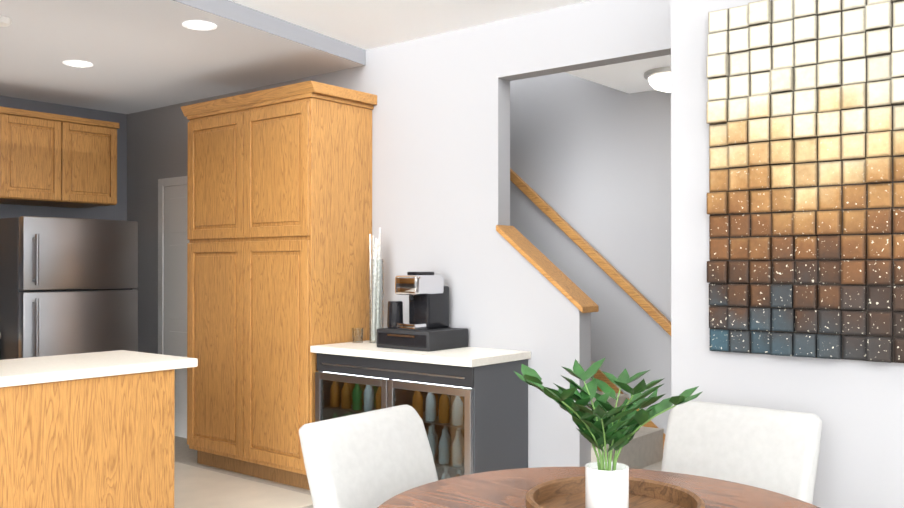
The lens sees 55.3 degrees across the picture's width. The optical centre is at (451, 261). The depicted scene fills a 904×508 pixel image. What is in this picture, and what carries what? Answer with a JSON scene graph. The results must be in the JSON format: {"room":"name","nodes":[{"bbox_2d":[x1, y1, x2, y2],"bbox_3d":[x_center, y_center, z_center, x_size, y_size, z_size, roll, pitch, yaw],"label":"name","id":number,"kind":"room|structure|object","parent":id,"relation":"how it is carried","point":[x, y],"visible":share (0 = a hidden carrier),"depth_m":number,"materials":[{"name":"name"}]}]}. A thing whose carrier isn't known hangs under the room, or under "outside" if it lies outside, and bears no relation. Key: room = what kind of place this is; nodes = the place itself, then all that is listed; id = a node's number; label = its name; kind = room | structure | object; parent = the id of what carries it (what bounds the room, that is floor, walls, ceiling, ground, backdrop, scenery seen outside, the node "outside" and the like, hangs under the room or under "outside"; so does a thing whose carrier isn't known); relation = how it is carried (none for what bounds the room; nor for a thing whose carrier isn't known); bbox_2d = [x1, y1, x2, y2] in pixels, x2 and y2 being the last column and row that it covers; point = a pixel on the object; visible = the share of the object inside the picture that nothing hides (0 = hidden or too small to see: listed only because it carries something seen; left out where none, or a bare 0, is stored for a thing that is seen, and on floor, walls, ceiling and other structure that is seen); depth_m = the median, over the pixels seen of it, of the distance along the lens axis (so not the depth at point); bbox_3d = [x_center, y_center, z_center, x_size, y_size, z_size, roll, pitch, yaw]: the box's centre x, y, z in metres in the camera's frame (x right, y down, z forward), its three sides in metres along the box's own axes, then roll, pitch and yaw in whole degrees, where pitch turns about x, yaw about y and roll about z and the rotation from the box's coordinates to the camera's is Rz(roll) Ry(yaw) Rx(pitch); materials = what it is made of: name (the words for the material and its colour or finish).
{"room":"kitchen","nodes":[
{"label":"kitchen","id":0,"kind":"room"},
{"bbox_2d":[0,95,126,220],"bbox_3d":[-5.603,0.000,4.152,0.100,2.800,10.700,0,0,39],"label":"wall","id":1,"kind":"structure","parent":0,"point":[118,211],"depth_m":7.20,"materials":[{"name":"grey paint"}]},
{"bbox_2d":[0,106,71,205],"bbox_3d":[-3.265,-0.769,6.467,0.618,0.645,0.504,0,0,39],"label":"upper cabinet","id":2,"kind":"object","parent":1,"relation":"attached to","point":[51,160],"depth_m":6.29,"materials":[{"name":"brown wood"}]},
{"bbox_2d":[48,116,119,207],"bbox_3d":[-3.019,-0.767,6.771,0.618,0.645,0.504,0,0,39],"label":"upper cabinet","id":3,"kind":"object","parent":1,"relation":"attached to","point":[94,142],"depth_m":6.63,"materials":[{"name":"brown wood"}]},
{"bbox_2d":[0,0,363,113],"bbox_3d":[-2.305,-1.392,5.514,3.518,0.200,4.444,0,0,39],"label":"ceiling","id":4,"kind":"structure","parent":0,"point":[142,55],"depth_m":5.44,"materials":[{"name":"white paint"}]},
{"bbox_2d":[0,16,10,26],"bbox_3d":[-2.414,-1.280,4.600,0.120,0.034,0.120,0,0,39],"label":"smoke detector","id":5,"kind":"object","parent":4,"relation":"attached to","point":[5,21],"visible":1,"depth_m":4.58,"materials":[{"name":"white plastic"}]},
{"bbox_2d":[63,60,92,66],"bbox_3d":[-2.435,-1.286,5.621,0.184,0.009,0.184,0,0,39],"label":"recessed light","id":6,"kind":"object","parent":4,"relation":"in","point":[76,63],"visible":0.98,"depth_m":5.61,"materials":[{"name":"white"}]},
{"bbox_2d":[182,20,216,29],"bbox_3d":[-1.382,-1.291,4.729,0.184,0.009,0.184,0,0,39],"label":"recessed light","id":7,"kind":"object","parent":4,"relation":"in","point":[198,25],"visible":0.98,"depth_m":4.72,"materials":[{"name":"white"}]},
{"bbox_2d":[173,0,365,64],"bbox_3d":[-1.453,-1.349,4.178,0.004,0.101,3.482,0,0,30],"label":"fascia","id":8,"kind":"object","parent":4,"relation":"attached to","point":[240,13],"visible":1,"depth_m":4.95,"materials":[{"name":"grey paint"}]},
{"bbox_2d":[174,461,312,507],"bbox_3d":[-2.824,1.403,5.000,3.140,0.004,2.770,0,0,39],"label":"floor","id":9,"kind":"structure","parent":0,"point":[196,487],"depth_m":5.22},
{"bbox_2d":[0,216,137,359],"bbox_3d":[-2.986,0.553,6.482,0.997,1.720,0.860,0,0,39],"label":"fridge","id":10,"kind":"object","parent":9,"relation":"on","point":[67,285],"visible":0.71,"depth_m":6.11,"materials":[{"name":"grey metal"}]},
{"bbox_2d":[0,370,174,507],"bbox_3d":[-2.161,0.962,3.794,0.650,0.872,1.723,0,0,39],"label":"base cabinet","id":11,"kind":"object","parent":9,"relation":"on","point":[90,430],"depth_m":3.92,"materials":[{"name":"brown wood"}]},
{"bbox_2d":[0,350,197,389],"bbox_3d":[-2.127,0.505,3.843,0.706,0.044,1.838,0,0,39],"label":"countertop","id":12,"kind":"structure","parent":11,"relation":"on","point":[36,371],"depth_m":4.06,"materials":[{"name":"white stone"}]},
{"bbox_2d":[174,436,313,507],"bbox_3d":[-0.747,1.427,0.208,12.600,0.100,10.700,0,0,39],"label":"floor carpet","id":13,"kind":"object","parent":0,"point":[184,453],"depth_m":5.97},
{"bbox_2d":[181,80,376,489],"bbox_3d":[-1.188,0.164,5.802,1.350,2.490,0.571,0,0,39],"label":"pantry","id":14,"kind":"object","parent":13,"relation":"on","point":[279,205],"visible":0.96,"depth_m":5.50,"materials":[{"name":"brown wood"}]},
{"bbox_2d":[299,405,437,507],"bbox_3d":[-0.055,0.934,2.542,0.650,0.913,0.497,0,0,37],"label":"chair","id":15,"kind":"object","parent":13,"relation":"on","point":[374,459],"visible":0.96,"depth_m":2.61,"materials":[{"name":"fabric"}]},
{"bbox_2d":[310,340,530,480],"bbox_3d":[-0.204,0.955,5.015,1.225,0.900,0.548,0,0,39],"label":"cabinet","id":16,"kind":"object","parent":13,"relation":"on","point":[469,405],"visible":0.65,"depth_m":4.71,"materials":[{"name":"dark grey painted wood"},{"name":"glass"},{"name":"white stone countertop"}]},
{"bbox_2d":[352,328,362,342],"bbox_3d":[-0.590,0.461,5.402,0.070,0.090,0.072,0,0,39],"label":"glass cup","id":17,"kind":"object","parent":16,"relation":"on","point":[353,335],"visible":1,"depth_m":5.40,"materials":[{"name":"clear glass"}]},
{"bbox_2d":[369,228,383,342],"bbox_3d":[-0.474,0.147,5.397,0.089,0.718,0.095,0,0,39],"label":"vase","id":18,"kind":"object","parent":16,"relation":"on","point":[376,261],"visible":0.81,"depth_m":5.38,"materials":[{"name":"clear glass"}]},
{"bbox_2d":[377,272,467,350],"bbox_3d":[-0.177,0.282,5.087,0.410,0.445,0.372,0,0,39],"label":"coffee machine","id":19,"kind":"object","parent":16,"relation":"on","point":[426,328],"visible":1,"depth_m":5.02,"materials":[{"name":"black plastic"}]},
{"bbox_2d":[378,467,819,507],"bbox_3d":[0.374,1.016,2.070,1.166,0.780,1.166,0,0,39],"label":"dining table","id":20,"kind":"object","parent":13,"relation":"on","point":[509,488],"visible":0.75,"depth_m":2.37,"materials":[{"name":"brown wood"}]},
{"bbox_2d":[526,476,704,507],"bbox_3d":[0.393,0.597,2.095,0.426,0.055,0.426,0,0,39],"label":"wood tray","id":21,"kind":"object","parent":20,"relation":"on","point":[569,492],"visible":0.79,"depth_m":2.21,"materials":[{"name":"brown wood"}]},
{"bbox_2d":[514,358,702,507],"bbox_3d":[0.374,0.431,2.076,0.445,0.360,0.441,0,0,39],"label":"potted plant","id":22,"kind":"object","parent":21,"relation":"on","point":[616,428],"visible":1,"depth_m":2.05,"materials":[{"name":"green plant"}]},
{"bbox_2d":[591,361,663,470],"bbox_3d":[-0.626,0.368,6.372,4.815,2.090,0.778,0,0,39],"label":"steps","id":23,"kind":"structure","parent":13,"relation":"on","point":[642,449],"depth_m":5.12,"materials":[{"name":"beige carpet"}]},
{"bbox_2d":[661,400,821,503],"bbox_3d":[0.778,0.934,2.644,0.497,0.913,0.650,0,0,41],"label":"chair","id":24,"kind":"object","parent":13,"relation":"on","point":[775,450],"visible":0.75,"depth_m":2.77,"materials":[{"name":"fabric"}]},
{"bbox_2d":[127,0,670,467],"bbox_3d":[-0.686,0.010,5.843,5.610,2.800,0.120,0,0,39],"label":"wall","id":25,"kind":"structure","parent":0,"point":[441,158],"depth_m":5.13,"materials":[{"name":"grey paint"}]},
{"bbox_2d":[158,176,188,437],"bbox_3d":[-2.077,0.365,6.832,0.940,2.100,0.087,0,0,39],"label":"kitchen door","id":26,"kind":"structure","parent":25,"relation":"in","point":[173,241],"depth_m":6.99,"materials":[{"name":"white paint"}]},
{"bbox_2d":[496,225,598,312],"bbox_3d":[0.529,0.032,4.859,0.573,0.489,0.176,0,0,39],"label":"cap rail","id":27,"kind":"object","parent":25,"relation":"attached to","point":[552,273],"visible":0.96,"depth_m":4.82,"materials":[{"name":"brown wood"}]},
{"bbox_2d":[230,0,589,49],"bbox_3d":[-0.747,-1.473,0.225,12.600,0.100,10.700,0,0,39],"label":"ceiling","id":28,"kind":"structure","parent":0,"point":[367,24],"depth_m":4.88,"materials":[{"name":"white paint"}]},
{"bbox_2d":[510,72,670,434],"bbox_3d":[1.234,0.007,5.433,2.110,2.800,0.100,0,0,39],"label":"wall","id":29,"kind":"structure","parent":0,"point":[590,162],"depth_m":5.56,"materials":[{"name":"grey paint"}]},
{"bbox_2d":[510,168,670,335],"bbox_3d":[0.675,-0.320,5.761,1.960,1.695,0.096,0,0,39],"label":"stair handrail","id":30,"kind":"object","parent":29,"relation":"attached to","point":[606,267],"visible":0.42,"depth_m":5.52,"materials":[{"name":"brown wood"}]},
{"bbox_2d":[594,369,665,449],"bbox_3d":[0.524,0.320,5.933,2.575,2.180,0.013,0,0,39],"label":"trim","id":31,"kind":"structure","parent":29,"relation":"attached to","point":[600,375],"depth_m":5.52,"materials":[{"name":"brown wood"}]},
{"bbox_2d":[565,55,670,93],"bbox_3d":[1.326,-1.231,4.799,1.160,0.330,0.780,0,0,39],"label":"ceiling","id":32,"kind":"structure","parent":0,"point":[627,77],"depth_m":4.89,"materials":[{"name":"white paint"}]},
{"bbox_2d":[644,66,670,91],"bbox_3d":[1.235,-1.011,4.859,0.300,0.108,0.300,0,0,39],"label":"ceiling light","id":33,"kind":"object","parent":32,"relation":"attached to","point":[658,79],"visible":0.4,"depth_m":4.79,"materials":[{"name":"white glass"}]},
{"bbox_2d":[671,0,903,507],"bbox_3d":[4.153,-0.014,1.807,6.990,2.800,2.058,0,0,39],"label":"wall","id":34,"kind":"structure","parent":0,"point":[805,122],"depth_m":2.92,"materials":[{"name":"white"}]}
]}

